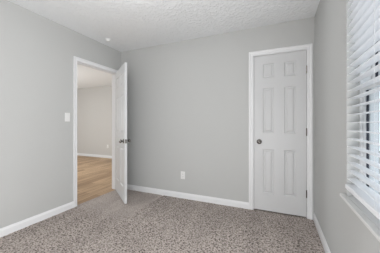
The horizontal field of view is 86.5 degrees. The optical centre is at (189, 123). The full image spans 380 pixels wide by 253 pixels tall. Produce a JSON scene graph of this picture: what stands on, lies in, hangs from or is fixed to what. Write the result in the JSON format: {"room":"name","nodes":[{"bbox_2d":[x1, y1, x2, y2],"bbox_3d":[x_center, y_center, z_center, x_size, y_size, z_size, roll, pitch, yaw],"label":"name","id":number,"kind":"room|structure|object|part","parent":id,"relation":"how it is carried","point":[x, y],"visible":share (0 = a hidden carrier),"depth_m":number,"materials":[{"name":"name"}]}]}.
{"room":"empty bedroom","nodes":[
{"label":"empty bedroom","id":0,"kind":"room"},
{"bbox_2d":[0,0,120,228],"bbox_3d":[-2.240,-0.047,1.500,0.120,2.490,4.950,0,0,24],"label":"wall","id":1,"kind":"structure","parent":0,"point":[37,52],"depth_m":2.36,"materials":[{"name":"grey paint"}]},
{"bbox_2d":[0,201,73,237],"bbox_3d":[-2.388,1.117,0.996,0.014,0.103,3.909,0,0,24],"label":"baseboard","id":2,"kind":"structure","parent":1,"relation":"attached to","point":[4,231],"depth_m":2.33,"materials":[{"name":"white paint"}]},
{"bbox_2d":[65,113,69,121],"bbox_3d":[-1.638,-0.092,2.705,0.016,0.117,0.072,0,0,24],"label":"light switch","id":3,"kind":"object","parent":1,"relation":"attached to","point":[67,115],"visible":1,"depth_m":2.71,"materials":[{"name":"white plastic"}]},
{"bbox_2d":[73,56,117,206],"bbox_3d":[-1.480,0.115,3.216,0.137,2.107,0.886,0,0,24],"label":"trim","id":4,"kind":"structure","parent":1,"relation":"attached to","point":[76,60],"depth_m":2.83,"materials":[{"name":"white paint"}]},
{"bbox_2d":[115,62,130,203],"bbox_3d":[-1.103,0.129,3.208,0.165,2.014,0.778,0,0,-30],"label":"door","id":5,"kind":"structure","parent":1,"relation":"in","point":[121,140],"depth_m":3.07,"materials":[{"name":"white paint"}]},
{"bbox_2d":[77,85,111,155],"bbox_3d":[-2.908,-0.042,6.962,5.486,2.500,0.120,0,0,24],"label":"wall","id":6,"kind":"structure","parent":0,"point":[94,104],"depth_m":7.09,"materials":[{"name":"grey paint"}]},
{"bbox_2d":[77,153,111,157],"bbox_3d":[-2.935,1.117,6.900,5.486,0.103,0.014,0,0,24],"label":"baseboard","id":7,"kind":"structure","parent":6,"relation":"attached to","point":[79,154],"depth_m":7.08,"materials":[{"name":"white paint"}]},
{"bbox_2d":[0,155,324,252],"bbox_3d":[-2.942,1.178,3.008,8.597,0.060,7.150,0,0,24],"label":"floor","id":8,"kind":"structure","parent":0,"point":[148,222],"depth_m":2.25,"materials":[{"name":"carpet"}]},
{"bbox_2d":[8,0,319,88],"bbox_3d":[-2.873,-1.342,2.967,8.757,0.100,7.370,0,0,24],"label":"ceiling","id":9,"kind":"structure","parent":0,"point":[129,25],"depth_m":2.45,"materials":[{"name":"white paint"}]},
{"bbox_2d":[121,17,313,212],"bbox_3d":[0.227,-0.047,3.056,3.151,2.490,0.120,0,0,24],"label":"wall","id":10,"kind":"structure","parent":0,"point":[188,100],"depth_m":3.03,"materials":[{"name":"grey paint"}]},
{"bbox_2d":[181,171,184,178],"bbox_3d":[-0.112,0.796,3.134,0.072,0.117,0.008,0,0,24],"label":"wall outlet","id":11,"kind":"object","parent":10,"relation":"attached to","point":[182,172],"visible":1,"depth_m":3.13,"materials":[{"name":"white plastic"}]},
{"bbox_2d":[127,184,248,208],"bbox_3d":[-0.224,1.117,3.180,2.226,0.103,0.014,0,0,24],"label":"baseboard","id":12,"kind":"structure","parent":10,"relation":"attached to","point":[227,202],"depth_m":3.06,"materials":[{"name":"white paint"}]},
{"bbox_2d":[254,50,306,216],"bbox_3d":[1.139,0.117,2.576,0.622,2.041,0.100,0,0,24],"label":"door","id":13,"kind":"structure","parent":10,"relation":"in","point":[280,130],"depth_m":2.58,"materials":[{"name":"white paint"}]},
{"bbox_2d":[249,43,312,219],"bbox_3d":[1.156,0.099,2.629,0.744,2.138,0.117,0,0,24],"label":"trim","id":14,"kind":"structure","parent":10,"relation":"attached to","point":[308,47],"depth_m":2.49,"materials":[{"name":"white paint"}]},
{"bbox_2d":[314,0,379,252],"bbox_3d":[0.603,-0.047,0.189,0.160,2.490,4.830,0,0,24],"label":"wall","id":15,"kind":"structure","parent":0,"point":[342,229],"depth_m":1.56,"materials":[{"name":"grey paint"}]},
{"bbox_2d":[313,213,330,252],"bbox_3d":[0.524,1.117,0.224,0.014,0.103,4.830,0,0,24],"label":"baseboard","id":16,"kind":"structure","parent":15,"relation":"attached to","point":[322,238],"depth_m":1.99,"materials":[{"name":"white paint"}]},
{"bbox_2d":[340,193,379,241],"bbox_3d":[0.816,0.463,0.830,0.096,0.020,1.045,0,0,24],"label":"windowsill","id":17,"kind":"structure","parent":15,"relation":"attached to","point":[370,221],"depth_m":1.01,"materials":[{"name":"white"}]},
{"bbox_2d":[360,41,379,193],"bbox_3d":[0.899,-0.220,0.793,0.086,1.385,0.975,0,0,24],"label":"window","id":18,"kind":"structure","parent":15,"relation":"in","point":[369,117],"depth_m":1.21,"materials":[{"name":"white glass"}]},
{"bbox_2d":[345,0,379,219],"bbox_3d":[0.816,-0.253,0.830,0.064,1.311,0.947,0,0,24],"label":"window blind","id":19,"kind":"object","parent":18,"relation":"attached to","point":[365,14],"visible":1,"depth_m":1.05,"materials":[{"name":"white plastic"}]},
{"bbox_3d":[0.815,0.390,0.830,0.056,0.027,0.947,0,0,24],"label":"rail","id":20,"kind":"part","parent":19,"relation":"part of","materials":[{"name":"white plastic"}]},
{"bbox_3d":[0.850,-0.234,0.897,0.053,1.237,0.014,0,0,24],"label":"ladder cord","id":21,"kind":"part","parent":19,"relation":"part of","materials":[{"name":"white fabric"}]},
{"bbox_3d":[0.884,0.095,0.800,0.034,0.664,0.933,0,0,24],"label":"sash","id":22,"kind":"part","parent":18,"relation":"part of","materials":[{"name":"white plastic"}]}
]}

